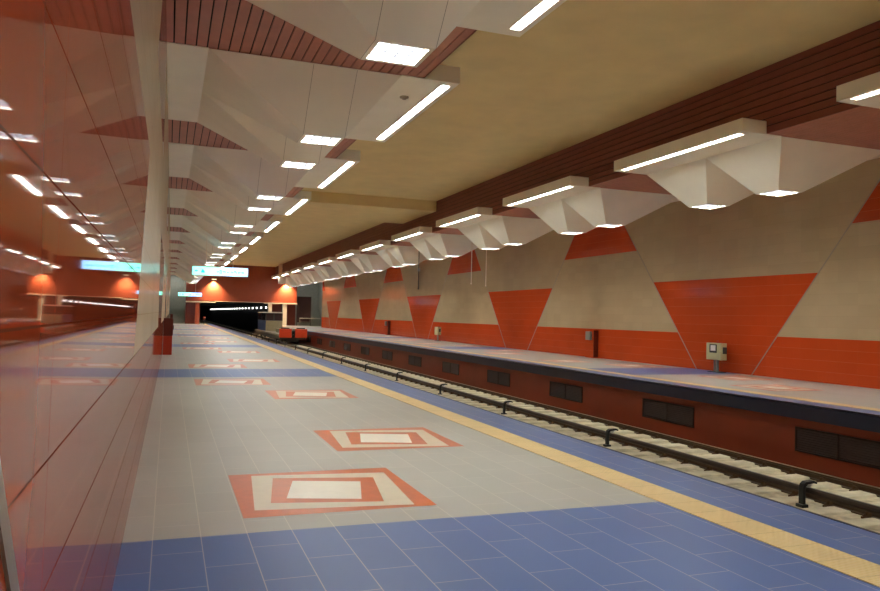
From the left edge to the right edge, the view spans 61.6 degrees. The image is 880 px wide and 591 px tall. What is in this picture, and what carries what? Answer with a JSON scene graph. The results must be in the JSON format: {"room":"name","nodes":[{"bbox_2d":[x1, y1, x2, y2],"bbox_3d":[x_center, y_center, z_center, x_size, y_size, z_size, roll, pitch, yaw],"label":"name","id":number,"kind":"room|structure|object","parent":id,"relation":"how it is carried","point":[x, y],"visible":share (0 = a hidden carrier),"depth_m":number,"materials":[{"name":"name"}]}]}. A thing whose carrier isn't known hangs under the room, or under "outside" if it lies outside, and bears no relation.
{"room":"metro station","nodes":[
{"label":"metro station","id":0,"kind":"room"},
{"bbox_2d":[0,0,170,590],"bbox_3d":[-14.474,-0.542,38.914,0.658,6.270,101.000,2,-2,-20],"label":"wall","id":1,"kind":"structure","parent":0,"point":[85,253],"depth_m":1.97,"materials":[{"name":"red tile"}]},
{"bbox_2d":[170,275,184,307],"bbox_3d":[-32.802,0.290,91.344,2.370,6.200,0.200,2,-2,-20],"label":"wall","id":2,"kind":"structure","parent":0,"point":[177,285],"depth_m":91.34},
{"bbox_2d":[200,301,267,331],"bbox_3d":[-52.359,4.010,164.329,8.500,4.700,159.700,2,-2,-20],"label":"tunnel","id":3,"kind":"structure","parent":0,"point":[246,319],"depth_m":134.99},
{"bbox_2d":[185,265,296,323],"bbox_3d":[-23.908,-0.141,89.464,13.000,7.370,0.600,2,-2,-20],"label":"wall","id":4,"kind":"structure","parent":0,"point":[259,286],"depth_m":89.20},
{"bbox_2d":[272,304,294,325],"bbox_3d":[-19.621,2.325,92.160,3.040,2.800,0.200,2,-2,-20],"label":"wall","id":5,"kind":"structure","parent":0,"point":[275,307],"depth_m":92.34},
{"bbox_2d":[295,283,318,310],"bbox_3d":[-17.820,0.828,97.691,4.150,6.200,0.200,2,-2,-20],"label":"wall","id":6,"kind":"structure","parent":0,"point":[311,290],"depth_m":97.88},
{"bbox_2d":[295,282,322,317],"bbox_3d":[-15.531,0.693,91.246,4.000,6.200,16.000,2,-2,-20],"label":"wall","id":7,"kind":"structure","parent":0,"point":[320,283],"depth_m":96.80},
{"bbox_2d":[166,0,476,274],"bbox_3d":[-12.387,-4.056,39.747,4.290,1.500,100.990,2,-2,-20],"label":"ceiling","id":8,"kind":"structure","parent":0,"point":[240,26],"depth_m":11.47,"materials":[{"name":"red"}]},
{"bbox_2d":[171,272,197,283],"bbox_3d":[-27.926,-2.050,82.890,4.948,1.275,4.900,2,-2,-20],"label":"ceiling light fixture","id":9,"kind":"object","parent":8,"relation":"attached to","point":[174,273],"visible":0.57,"depth_m":81.39,"materials":[{"name":"white"}]},
{"bbox_2d":[171,269,200,280],"bbox_3d":[-25.415,-2.191,76.058,4.948,1.275,4.900,2,-2,-20],"label":"ceiling light fixture","id":10,"kind":"object","parent":8,"relation":"attached to","point":[178,271],"visible":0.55,"depth_m":74.55,"materials":[{"name":"white"}]},
{"bbox_2d":[178,279,201,296],"bbox_3d":[-28.061,-1.161,83.057,2.530,2.500,0.140,2,-2,-20],"label":"hanging sign","id":11,"kind":"object","parent":8,"relation":"hanging from","point":[179,293],"visible":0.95,"depth_m":82.94,"materials":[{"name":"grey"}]},
{"bbox_2d":[171,264,224,277],"bbox_3d":[-22.905,-2.331,69.226,4.948,1.275,4.900,2,-2,-20],"label":"ceiling light fixture","id":12,"kind":"object","parent":8,"relation":"attached to","point":[179,267],"visible":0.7,"depth_m":67.76,"materials":[{"name":"white"}]},
{"bbox_2d":[171,259,230,271],"bbox_3d":[-20.394,-2.471,62.394,4.948,1.275,4.900,2,-2,-20],"label":"ceiling light fixture","id":13,"kind":"object","parent":8,"relation":"attached to","point":[180,262],"visible":0.34,"depth_m":61.15,"materials":[{"name":"white"}]},
{"bbox_2d":[171,252,238,266],"bbox_3d":[-17.884,-2.611,55.562,4.948,1.275,4.900,2,-2,-20],"label":"ceiling light fixture","id":14,"kind":"object","parent":8,"relation":"attached to","point":[182,256],"visible":0.38,"depth_m":54.12,"materials":[{"name":"white"}]},
{"bbox_2d":[170,243,249,264],"bbox_3d":[-15.374,-2.751,48.730,4.948,1.275,4.900,2,-2,-20],"label":"ceiling light fixture","id":15,"kind":"object","parent":8,"relation":"attached to","point":[189,251],"visible":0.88,"depth_m":47.34,"materials":[{"name":"white"}]},
{"bbox_2d":[170,231,262,257],"bbox_3d":[-12.863,-2.891,41.898,4.948,1.275,4.900,2,-2,-20],"label":"ceiling light fixture","id":16,"kind":"object","parent":8,"relation":"attached to","point":[189,239],"visible":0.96,"depth_m":40.46,"materials":[{"name":"white"}]},
{"bbox_2d":[192,244,247,276],"bbox_3d":[-10.267,-2.154,34.632,2.530,2.500,0.140,2,-2,-20],"label":"hanging sign","id":17,"kind":"object","parent":8,"relation":"hanging from","point":[196,270],"visible":0.95,"depth_m":34.53,"materials":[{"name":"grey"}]},
{"bbox_2d":[170,214,282,247],"bbox_3d":[-10.353,-3.031,35.066,4.948,1.275,4.900,2,-2,-20],"label":"ceiling light fixture","id":18,"kind":"object","parent":8,"relation":"attached to","point":[195,225],"visible":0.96,"depth_m":33.63,"materials":[{"name":"white"}]},
{"bbox_2d":[264,222,279,231],"bbox_3d":[-8.191,-3.334,35.867,0.186,0.057,4.452,2,-2,-20],"label":"lamp","id":19,"kind":"object","parent":18,"relation":"attached to","point":[274,224],"depth_m":35.67,"materials":[{"name":"white"}]},
{"bbox_2d":[169,188,311,233],"bbox_3d":[-7.842,-3.171,28.234,4.948,1.275,4.900,2,-2,-20],"label":"ceiling light fixture","id":20,"kind":"object","parent":8,"relation":"attached to","point":[211,207],"visible":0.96,"depth_m":26.78,"materials":[{"name":"white"}]},
{"bbox_2d":[286,200,306,214],"bbox_3d":[-5.681,-3.475,29.035,0.186,0.057,4.452,2,-2,-20],"label":"lamp","id":21,"kind":"object","parent":20,"relation":"attached to","point":[300,203],"depth_m":28.91,"materials":[{"name":"white"}]},
{"bbox_2d":[169,142,359,210],"bbox_3d":[-5.332,-3.312,21.402,4.948,1.275,4.900,2,-2,-20],"label":"ceiling light fixture","id":22,"kind":"object","parent":8,"relation":"attached to","point":[243,178],"visible":0.98,"depth_m":19.91,"materials":[{"name":"white"}]},
{"bbox_2d":[257,195,280,199],"bbox_3d":[-4.694,-2.750,20.320,0.610,0.117,0.596,2,-2,-20],"label":"lamp","id":23,"kind":"object","parent":22,"relation":"attached to","point":[269,197],"depth_m":20.33,"materials":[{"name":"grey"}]},
{"bbox_2d":[317,162,354,187],"bbox_3d":[-3.170,-3.615,22.203,0.186,0.057,4.452,2,-2,-20],"label":"lamp","id":24,"kind":"object","parent":22,"relation":"attached to","point":[345,166],"depth_m":22.05,"materials":[{"name":"white"}]},
{"bbox_2d":[167,42,459,169],"bbox_3d":[-2.821,-3.452,14.570,4.948,1.275,4.900,2,-2,-20],"label":"ceiling light fixture","id":25,"kind":"object","parent":8,"relation":"attached to","point":[287,113],"visible":0.98,"depth_m":13.05,"materials":[{"name":"white"}]},
{"bbox_2d":[283,161,313,167],"bbox_3d":[-3.028,-2.843,15.787,0.610,0.117,0.596,2,-2,-20],"label":"lamp","id":26,"kind":"object","parent":25,"relation":"attached to","point":[289,164],"depth_m":15.82,"materials":[{"name":"white"}]},
{"bbox_2d":[303,135,338,144],"bbox_3d":[-2.184,-2.890,13.488,0.610,0.117,0.596,2,-2,-20],"label":"lamp","id":27,"kind":"object","parent":25,"relation":"attached to","point":[308,139],"depth_m":13.54,"materials":[{"name":"white"}]},
{"bbox_2d":[378,85,450,139],"bbox_3d":[-0.660,-3.755,15.371,0.186,0.057,4.452,2,-2,-20],"label":"lamp","id":28,"kind":"object","parent":25,"relation":"attached to","point":[439,90],"depth_m":15.00,"materials":[{"name":"white"}]},
{"bbox_2d":[246,0,566,67],"bbox_3d":[-0.311,-3.592,7.738,4.948,1.275,4.900,2,-2,-20],"label":"ceiling light fixture","id":29,"kind":"object","parent":8,"relation":"attached to","point":[397,32],"visible":1,"depth_m":8.70,"materials":[{"name":"white"}]},
{"bbox_2d":[369,42,424,63],"bbox_3d":[-0.518,-2.983,8.955,0.610,0.117,0.596,2,-2,-20],"label":"lamp","id":30,"kind":"object","parent":29,"relation":"attached to","point":[387,52],"depth_m":9.00,"materials":[{"name":"white"}]},
{"bbox_2d":[511,0,558,30],"bbox_3d":[1.851,-3.895,8.539,0.186,0.057,4.452,2,-2,-20],"label":"lamp","id":31,"kind":"object","parent":29,"relation":"attached to","point":[542,7],"depth_m":10.13,"materials":[{"name":"white"}]},
{"bbox_2d":[112,323,879,590],"bbox_3d":[-13.245,3.176,42.486,5.230,1.506,107.000,2,-2,-20],"label":"floor","id":32,"kind":"structure","parent":0,"point":[263,465],"depth_m":5.92,"materials":[{"name":"tile"}]},
{"bbox_2d":[163,314,173,354],"bbox_3d":[-9.319,1.325,25.345,0.330,1.390,0.570,2,-2,-20],"label":"cabinet","id":33,"kind":"object","parent":32,"relation":"on","point":[168,327],"visible":0.98,"depth_m":25.07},
{"bbox_2d":[169,307,184,323],"bbox_3d":[-31.928,2.390,89.203,2.070,1.920,4.340,2,-2,-20],"label":"stair","id":34,"kind":"structure","parent":32,"relation":"on","point":[178,313],"depth_m":88.97,"materials":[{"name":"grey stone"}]},
{"bbox_2d":[200,320,879,532],"bbox_3d":[-34.292,5.567,116.752,7.160,0.464,261.000,2,-2,-20],"label":"track bed","id":35,"kind":"object","parent":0,"point":[852,516],"visible":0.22,"depth_m":13.70,"materials":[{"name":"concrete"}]},
{"bbox_2d":[523,418,547,423],"bbox_3d":[2.449,3.337,19.561,0.775,0.145,0.445,2,-2,-20],"label":"block","id":36,"kind":"object","parent":35,"relation":"on","point":[539,421],"visible":0.52,"depth_m":19.51,"materials":[{"name":"concrete"}]},
{"bbox_2d":[202,320,879,519],"bbox_3d":[-32.952,5.312,117.249,0.130,0.135,261.000,2,-2,-20],"label":"rail","id":37,"kind":"object","parent":35,"relation":"on","point":[853,510],"visible":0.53,"depth_m":14.36,"materials":[{"name":"metal"}]},
{"bbox_2d":[255,312,306,342],"bbox_3d":[-15.835,2.972,72.333,2.400,2.710,19.400,2,-2,-20],"label":"trolley","id":38,"kind":"object","parent":37,"relation":"on","point":[269,323],"visible":0.94,"depth_m":74.44,"materials":[{"name":"metal"}]},
{"bbox_2d":[206,320,879,496],"bbox_3d":[-31.732,5.354,117.697,0.130,0.135,261.000,2,-2,-20],"label":"rail","id":39,"kind":"object","parent":35,"relation":"on","point":[848,484],"visible":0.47,"depth_m":16.45,"materials":[{"name":"metal"}]},
{"bbox_2d":[536,421,559,427],"bbox_3d":[2.677,3.324,18.942,0.775,0.145,0.445,2,-2,-20],"label":"block","id":40,"kind":"object","parent":35,"relation":"on","point":[551,424],"visible":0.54,"depth_m":18.88,"materials":[{"name":"concrete"}]},
{"bbox_2d":[547,425,573,431],"bbox_3d":[2.905,3.312,18.323,0.775,0.145,0.445,2,-2,-20],"label":"block","id":41,"kind":"object","parent":35,"relation":"on","point":[564,428],"visible":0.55,"depth_m":18.26,"materials":[{"name":"concrete"}]},
{"bbox_2d":[553,413,577,418],"bbox_3d":[3.266,3.385,20.564,1.150,0.145,0.445,2,-2,-20],"label":"block","id":42,"kind":"object","parent":35,"relation":"on","point":[569,416],"visible":0.44,"depth_m":20.56,"materials":[{"name":"concrete"}]},
{"bbox_2d":[561,429,587,435],"bbox_3d":[3.132,3.299,17.703,0.775,0.145,0.445,2,-2,-20],"label":"block","id":43,"kind":"object","parent":35,"relation":"on","point":[578,432],"visible":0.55,"depth_m":17.64,"materials":[{"name":"concrete"}]},
{"bbox_2d":[564,416,590,421],"bbox_3d":[3.493,3.373,19.944,1.150,0.145,0.445,2,-2,-20],"label":"block","id":44,"kind":"object","parent":35,"relation":"on","point":[581,419],"visible":0.48,"depth_m":19.94,"materials":[{"name":"concrete"}]},
{"bbox_2d":[574,433,602,439],"bbox_3d":[3.360,3.286,17.084,0.775,0.145,0.445,2,-2,-20],"label":"block","id":45,"kind":"object","parent":35,"relation":"on","point":[593,436],"visible":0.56,"depth_m":17.03,"materials":[{"name":"concrete"}]},
{"bbox_2d":[579,420,604,425],"bbox_3d":[3.721,3.360,19.325,1.150,0.145,0.445,2,-2,-20],"label":"block","id":46,"kind":"object","parent":35,"relation":"on","point":[595,423],"visible":0.45,"depth_m":19.31,"materials":[{"name":"concrete"}]},
{"bbox_2d":[590,438,619,444],"bbox_3d":[3.587,3.274,16.465,0.775,0.145,0.445,2,-2,-20],"label":"block","id":47,"kind":"object","parent":35,"relation":"on","point":[611,442],"visible":0.39,"depth_m":16.41,"materials":[{"name":"concrete"}]},
{"bbox_2d":[593,423,618,429],"bbox_3d":[3.949,3.347,18.706,1.150,0.145,0.445,2,-2,-20],"label":"block","id":48,"kind":"object","parent":35,"relation":"on","point":[608,426],"visible":0.39,"depth_m":18.71,"materials":[{"name":"concrete"}]},
{"bbox_2d":[603,428,617,446],"bbox_3d":[3.738,3.133,16.147,0.310,0.455,0.140,2,-2,-20],"label":"bracket","id":49,"kind":"object","parent":35,"relation":"on","point":[612,430],"visible":0.84,"depth_m":16.10,"materials":[{"name":"black"}]},
{"bbox_2d":[606,442,636,450],"bbox_3d":[3.815,3.261,15.845,0.775,0.145,0.445,2,-2,-20],"label":"block","id":50,"kind":"object","parent":35,"relation":"on","point":[625,446],"visible":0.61,"depth_m":15.80,"materials":[{"name":"concrete"}]},
{"bbox_2d":[614,427,633,433],"bbox_3d":[4.176,3.335,18.086,1.150,0.145,0.445,2,-2,-20],"label":"block","id":51,"kind":"object","parent":35,"relation":"on","point":[623,431],"visible":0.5,"depth_m":18.07,"materials":[{"name":"concrete"}]},
{"bbox_2d":[622,431,650,437],"bbox_3d":[4.404,3.322,17.467,1.150,0.145,0.445,2,-2,-20],"label":"block","id":52,"kind":"object","parent":35,"relation":"on","point":[639,435],"visible":0.46,"depth_m":17.46,"materials":[{"name":"concrete"}]},
{"bbox_2d":[622,448,655,456],"bbox_3d":[4.043,3.248,15.226,0.775,0.145,0.445,2,-2,-20],"label":"block","id":53,"kind":"object","parent":35,"relation":"on","point":[643,452],"visible":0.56,"depth_m":15.17,"materials":[{"name":"concrete"}]},
{"bbox_2d":[637,435,668,442],"bbox_3d":[4.631,3.309,16.847,1.150,0.145,0.445,2,-2,-20],"label":"block","id":54,"kind":"object","parent":35,"relation":"on","point":[656,439],"visible":0.47,"depth_m":16.83,"materials":[{"name":"concrete"}]},
{"bbox_2d":[642,453,676,462],"bbox_3d":[4.270,3.236,14.606,0.775,0.145,0.445,2,-2,-20],"label":"block","id":55,"kind":"object","parent":35,"relation":"on","point":[663,458],"visible":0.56,"depth_m":14.56,"materials":[{"name":"concrete"}]},
{"bbox_2d":[655,440,687,447],"bbox_3d":[4.859,3.297,16.228,1.150,0.145,0.445,2,-2,-20],"label":"block","id":56,"kind":"object","parent":35,"relation":"on","point":[675,444],"visible":0.42,"depth_m":16.21,"materials":[{"name":"concrete"}]},
{"bbox_2d":[664,459,699,469],"bbox_3d":[4.498,3.223,13.987,0.775,0.145,0.445,2,-2,-20],"label":"block","id":57,"kind":"object","parent":35,"relation":"on","point":[684,465],"visible":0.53,"depth_m":13.93,"materials":[{"name":"concrete"}]},
{"bbox_2d":[675,445,707,453],"bbox_3d":[5.087,3.284,15.609,1.150,0.145,0.445,2,-2,-20],"label":"block","id":58,"kind":"object","parent":35,"relation":"on","point":[694,450],"visible":0.39,"depth_m":15.61,"materials":[{"name":"concrete"}]},
{"bbox_2d":[686,466,724,476],"bbox_3d":[4.725,3.210,13.368,0.775,0.145,0.445,2,-2,-20],"label":"block","id":59,"kind":"object","parent":35,"relation":"on","point":[708,472],"visible":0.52,"depth_m":13.32,"materials":[{"name":"concrete"}]},
{"bbox_2d":[695,450,730,459],"bbox_3d":[5.314,3.271,14.989,1.150,0.145,0.445,2,-2,-20],"label":"block","id":60,"kind":"object","parent":35,"relation":"on","point":[715,455],"visible":0.46,"depth_m":14.98,"materials":[{"name":"concrete"}]},
{"bbox_2d":[711,474,751,484],"bbox_3d":[4.953,3.197,12.748,0.775,0.145,0.445,2,-2,-20],"label":"block","id":61,"kind":"object","parent":35,"relation":"on","point":[733,480],"visible":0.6,"depth_m":12.70,"materials":[{"name":"concrete"}]},
{"bbox_2d":[717,456,754,465],"bbox_3d":[5.542,3.259,14.370,1.150,0.145,0.445,2,-2,-20],"label":"block","id":62,"kind":"object","parent":35,"relation":"on","point":[738,462],"visible":0.46,"depth_m":14.37,"materials":[{"name":"concrete"}]},
{"bbox_2d":[740,482,781,494],"bbox_3d":[5.181,3.185,12.129,0.775,0.145,0.445,2,-2,-20],"label":"block","id":63,"kind":"object","parent":35,"relation":"on","point":[762,488],"visible":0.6,"depth_m":12.08,"materials":[{"name":"concrete"}]},
{"bbox_2d":[742,463,780,472],"bbox_3d":[5.769,3.246,13.751,1.150,0.145,0.445,2,-2,-20],"label":"block","id":64,"kind":"object","parent":35,"relation":"on","point":[763,468],"visible":0.45,"depth_m":13.75,"materials":[{"name":"concrete"}]},
{"bbox_2d":[770,470,809,480],"bbox_3d":[5.997,3.233,13.131,1.150,0.145,0.445,2,-2,-20],"label":"block","id":65,"kind":"object","parent":35,"relation":"on","point":[791,476],"visible":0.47,"depth_m":13.14,"materials":[{"name":"concrete"}]},
{"bbox_2d":[769,491,814,504],"bbox_3d":[5.408,3.172,11.509,0.775,0.145,0.445,2,-2,-20],"label":"block","id":66,"kind":"object","parent":35,"relation":"on","point":[792,498],"visible":0.51,"depth_m":11.47,"materials":[{"name":"concrete"}]},
{"bbox_2d":[795,479,816,507],"bbox_3d":[5.559,3.031,11.192,0.310,0.455,0.140,2,-2,-20],"label":"bracket","id":67,"kind":"object","parent":35,"relation":"on","point":[803,484],"visible":0.89,"depth_m":11.14,"materials":[{"name":"black"}]},
{"bbox_2d":[249,333,879,515],"bbox_3d":[-7.978,3.722,48.139,0.110,0.110,88.000,2,-2,-20],"label":"rail","id":68,"kind":"object","parent":67,"relation":"on","point":[874,509],"visible":1,"depth_m":14.09,"materials":[{"name":"metal"}]},
{"bbox_2d":[811,477,841,489],"bbox_3d":[6.224,3.220,12.512,1.150,0.145,0.445,2,-2,-20],"label":"block","id":69,"kind":"object","parent":35,"relation":"on","point":[821,484],"visible":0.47,"depth_m":12.50,"materials":[{"name":"concrete"}]},
{"bbox_2d":[804,500,851,515],"bbox_3d":[5.636,3.159,10.890,0.775,0.145,0.445,2,-2,-20],"label":"block","id":70,"kind":"object","parent":35,"relation":"on","point":[828,509],"visible":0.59,"depth_m":10.85,"materials":[{"name":"concrete"}]},
{"bbox_2d":[833,486,876,498],"bbox_3d":[6.452,3.208,11.892,1.150,0.145,0.445,2,-2,-20],"label":"block","id":71,"kind":"object","parent":35,"relation":"on","point":[854,493],"visible":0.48,"depth_m":11.90,"materials":[{"name":"concrete"}]},
{"bbox_2d":[843,512,879,528],"bbox_3d":[5.863,3.147,10.271,0.775,0.145,0.445,2,-2,-20],"label":"block","id":72,"kind":"object","parent":35,"relation":"on","point":[866,521],"visible":0.57,"depth_m":10.26,"materials":[{"name":"concrete"}]},
{"bbox_2d":[228,0,879,266],"bbox_3d":[-6.575,-4.707,41.902,8.660,0.200,101.000,2,-2,-20],"label":"ceiling","id":73,"kind":"structure","parent":0,"point":[588,69],"depth_m":17.53,"materials":[{"name":"beige paint"}]},
{"bbox_2d":[278,264,285,283],"bbox_3d":[-18.230,-2.482,85.258,0.750,2.270,0.700,2,-2,-20],"label":"end column","id":74,"kind":"structure","parent":73,"relation":"attached to","point":[281,280],"depth_m":84.91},
{"bbox_2d":[282,190,436,223],"bbox_3d":[-4.910,-4.451,37.340,8.100,0.520,5.500,2,-2,-20],"label":"ceiling beam","id":75,"kind":"structure","parent":73,"relation":"attached to","point":[328,205],"depth_m":35.93,"materials":[{"name":"beige paint"}]},
{"bbox_2d":[275,20,879,276],"bbox_3d":[-0.878,-3.663,43.968,4.120,1.500,100.990,2,-2,-20],"label":"ceiling","id":76,"kind":"structure","parent":0,"point":[795,95],"depth_m":17.76,"materials":[{"name":"brown"}]},
{"bbox_2d":[271,274,299,286],"bbox_3d":[-17.203,-1.669,87.334,4.778,1.275,4.900,2,-2,-20],"label":"ceiling light fixture","id":77,"kind":"object","parent":76,"relation":"attached to","point":[290,282],"visible":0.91,"depth_m":85.58,"materials":[{"name":"white"}]},
{"bbox_2d":[280,271,310,284],"bbox_3d":[-14.693,-1.809,80.502,4.778,1.275,4.900,2,-2,-20],"label":"ceiling light fixture","id":78,"kind":"object","parent":76,"relation":"attached to","point":[299,279],"visible":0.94,"depth_m":78.86,"materials":[{"name":"white"}]},
{"bbox_2d":[290,267,325,282],"bbox_3d":[-12.182,-1.949,73.670,4.778,1.275,4.900,2,-2,-20],"label":"ceiling light fixture","id":79,"kind":"object","parent":76,"relation":"attached to","point":[311,276],"visible":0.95,"depth_m":72.08,"materials":[{"name":"white"}]},
{"bbox_2d":[302,262,341,279],"bbox_3d":[-9.672,-2.089,66.838,4.778,1.275,4.900,2,-2,-20],"label":"ceiling light fixture","id":80,"kind":"object","parent":76,"relation":"attached to","point":[326,273],"visible":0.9,"depth_m":65.25,"materials":[{"name":"white"}]},
{"bbox_2d":[317,257,363,276],"bbox_3d":[-7.162,-2.229,60.006,4.778,1.275,4.900,2,-2,-20],"label":"ceiling light fixture","id":81,"kind":"object","parent":76,"relation":"attached to","point":[343,268],"visible":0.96,"depth_m":58.40,"materials":[{"name":"white"}]},
{"bbox_2d":[336,249,389,272],"bbox_3d":[-4.651,-2.370,53.174,4.778,1.275,4.900,2,-2,-20],"label":"ceiling light fixture","id":82,"kind":"object","parent":76,"relation":"attached to","point":[364,262],"visible":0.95,"depth_m":51.59,"materials":[{"name":"white"}]},
{"bbox_2d":[359,240,426,266],"bbox_3d":[-2.141,-2.510,46.342,4.778,1.275,4.900,2,-2,-20],"label":"ceiling light fixture","id":83,"kind":"object","parent":76,"relation":"attached to","point":[393,255],"visible":0.98,"depth_m":44.76,"materials":[{"name":"white"}]},
{"bbox_2d":[391,226,477,259],"bbox_3d":[0.370,-2.650,39.510,4.778,1.275,4.900,2,-2,-20],"label":"ceiling light fixture","id":84,"kind":"object","parent":76,"relation":"attached to","point":[434,246],"visible":0.99,"depth_m":37.92,"materials":[{"name":"white"}]},
{"bbox_2d":[394,233,420,240],"bbox_3d":[-1.694,-3.098,38.761,0.186,0.057,4.452,2,-2,-20],"label":"lamp","id":85,"kind":"object","parent":84,"relation":"attached to","point":[403,236],"depth_m":38.98,"materials":[{"name":"white"}]},
{"bbox_2d":[436,207,552,249],"bbox_3d":[2.880,-2.790,32.678,4.778,1.275,4.900,2,-2,-20],"label":"ceiling light fixture","id":86,"kind":"object","parent":76,"relation":"attached to","point":[486,230],"visible":0.98,"depth_m":31.09,"materials":[{"name":"white"}]},
{"bbox_2d":[443,215,479,226],"bbox_3d":[0.816,-3.238,31.928,0.186,0.057,4.452,2,-2,-20],"label":"lamp","id":87,"kind":"object","parent":86,"relation":"attached to","point":[461,218],"depth_m":31.81,"materials":[{"name":"white"}]},
{"bbox_2d":[502,176,679,234],"bbox_3d":[5.391,-2.930,25.846,4.778,1.275,4.900,2,-2,-20],"label":"ceiling light fixture","id":88,"kind":"object","parent":76,"relation":"attached to","point":[568,205],"visible":1,"depth_m":24.28,"materials":[{"name":"white"}]},
{"bbox_2d":[510,186,571,205],"bbox_3d":[3.326,-3.378,25.096,0.186,0.057,4.452,2,-2,-20],"label":"lamp","id":89,"kind":"object","parent":88,"relation":"attached to","point":[551,190],"depth_m":24.91,"materials":[{"name":"white"}]},
{"bbox_2d":[614,118,879,208],"bbox_3d":[7.901,-3.070,19.014,4.778,1.275,4.900,2,-2,-20],"label":"ceiling light fixture","id":90,"kind":"object","parent":76,"relation":"attached to","point":[723,165],"visible":1,"depth_m":17.52,"materials":[{"name":"white"}]},
{"bbox_2d":[623,134,743,170],"bbox_3d":[5.837,-3.518,18.265,0.186,0.057,4.452,2,-2,-20],"label":"lamp","id":91,"kind":"object","parent":90,"relation":"attached to","point":[734,136],"depth_m":18.02,"materials":[{"name":"white"}]},
{"bbox_2d":[696,204,721,207],"bbox_3d":[7.316,-2.474,20.092,0.610,0.117,0.596,2,-2,-20],"label":"lamp","id":92,"kind":"object","parent":90,"relation":"attached to","point":[702,205],"depth_m":20.03,"materials":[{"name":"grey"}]},
{"bbox_2d":[764,190,793,195],"bbox_3d":[8.161,-2.521,17.793,0.610,0.117,0.596,2,-2,-20],"label":"lamp","id":93,"kind":"object","parent":90,"relation":"attached to","point":[776,192],"depth_m":17.83,"materials":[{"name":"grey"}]},
{"bbox_2d":[836,72,879,108],"bbox_3d":[10.411,-3.210,12.182,4.778,1.275,4.900,2,-2,-20],"label":"ceiling light fixture","id":94,"kind":"object","parent":76,"relation":"attached to","point":[864,91],"visible":1,"depth_m":13.37,"materials":[{"name":"white"}]},
{"bbox_2d":[855,90,879,99],"bbox_3d":[8.347,-3.658,11.432,0.186,0.057,4.452,2,-2,-20],"label":"lamp","id":95,"kind":"object","parent":94,"relation":"attached to","point":[876,92],"depth_m":13.28,"materials":[{"name":"white"}]},
{"bbox_2d":[282,325,879,487],"bbox_3d":[-3.091,3.585,48.340,4.800,1.506,111.000,2,-2,-20],"label":"platform","id":96,"kind":"structure","parent":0,"point":[757,416],"depth_m":19.08,"materials":[{"name":"tile"}]},
{"bbox_2d":[282,304,286,325],"bbox_3d":[-19.211,3.035,91.124,0.500,3.940,0.500,2,-2,-20],"label":"end column","id":97,"kind":"structure","parent":96,"relation":"on","point":[284,306],"depth_m":90.92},
{"bbox_2d":[296,296,310,325],"bbox_3d":[-17.033,1.967,92.373,1.800,3.650,0.060,2,-2,-20],"label":"screen","id":98,"kind":"object","parent":96,"relation":"on","point":[303,303],"visible":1,"depth_m":92.35,"materials":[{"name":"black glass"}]},
{"bbox_2d":[382,350,392,360],"bbox_3d":[-3.000,3.394,41.962,0.030,0.480,2.000,2,-2,-20],"label":"floor vent","id":99,"kind":"object","parent":96,"relation":"in","point":[387,355],"visible":1,"depth_m":41.93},
{"bbox_2d":[385,321,389,334],"bbox_3d":[-4.146,2.527,57.771,0.354,1.120,0.612,2,-2,-20],"label":"base cabinet","id":100,"kind":"object","parent":96,"relation":"on","point":[387,323],"visible":0.94,"depth_m":57.52,"materials":[{"name":"metal"}]},
{"bbox_2d":[408,355,421,366],"bbox_3d":[-1.269,3.297,37.251,0.030,0.480,2.000,2,-2,-20],"label":"floor vent","id":101,"kind":"object","parent":96,"relation":"in","point":[413,360],"visible":1,"depth_m":37.20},
{"bbox_2d":[442,361,458,374],"bbox_3d":[0.462,3.201,32.540,0.030,0.480,2.000,2,-2,-20],"label":"vent","id":102,"kind":"object","parent":96,"relation":"in","point":[447,367],"visible":1,"depth_m":32.52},
{"bbox_2d":[487,370,509,386],"bbox_3d":[2.193,3.104,27.829,0.030,0.480,2.000,2,-2,-20],"label":"vent","id":103,"kind":"object","parent":96,"relation":"in","point":[496,377],"visible":1,"depth_m":27.80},
{"bbox_2d":[549,381,582,402],"bbox_3d":[3.924,3.008,23.118,0.030,0.480,2.000,2,-2,-20],"label":"floor vent","id":104,"kind":"object","parent":96,"relation":"in","point":[559,390],"visible":1,"depth_m":23.05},
{"bbox_2d":[585,330,597,357],"bbox_3d":[6.089,1.956,29.917,0.354,1.120,0.612,2,-2,-20],"label":"electrical box","id":105,"kind":"object","parent":96,"relation":"on","point":[591,336],"visible":0.97,"depth_m":29.70,"materials":[{"name":"red metal"}]},
{"bbox_2d":[642,398,693,427],"bbox_3d":[5.655,2.911,18.407,0.030,0.480,2.000,2,-2,-20],"label":"floor vent","id":106,"kind":"object","parent":96,"relation":"in","point":[677,414],"visible":1,"depth_m":18.34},
{"bbox_2d":[706,340,726,372],"bbox_3d":[8.541,1.875,22.776,0.255,0.980,0.730,2,-2,-20],"label":"electrical box","id":107,"kind":"object","parent":96,"relation":"on","point":[717,351],"visible":1,"depth_m":22.70,"materials":[{"name":"white"}]},
{"bbox_2d":[795,426,879,469],"bbox_3d":[7.387,2.814,13.696,0.030,0.480,2.000,2,-2,-20],"label":"floor vent","id":108,"kind":"object","parent":96,"relation":"in","point":[854,450],"visible":1,"depth_m":13.68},
{"bbox_2d":[321,158,879,388],"bbox_3d":[2.635,-0.097,40.396,0.256,6.270,92.000,2,-2,-20],"label":"wall","id":109,"kind":"structure","parent":0,"point":[790,284],"depth_m":24.86,"materials":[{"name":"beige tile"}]},
{"bbox_3d":[-15.068,3.960,91.349,2.350,0.300,16.000,2,-2,-20],"label":"floor","id":110,"kind":"structure","parent":0,"visible":0},
{"bbox_2d":[295,310,321,325],"bbox_3d":[-17.228,2.918,95.446,3.650,1.920,4.340,2,-2,-20],"label":"stair","id":111,"kind":"structure","parent":110,"relation":"on","point":[314,314],"depth_m":94.77,"materials":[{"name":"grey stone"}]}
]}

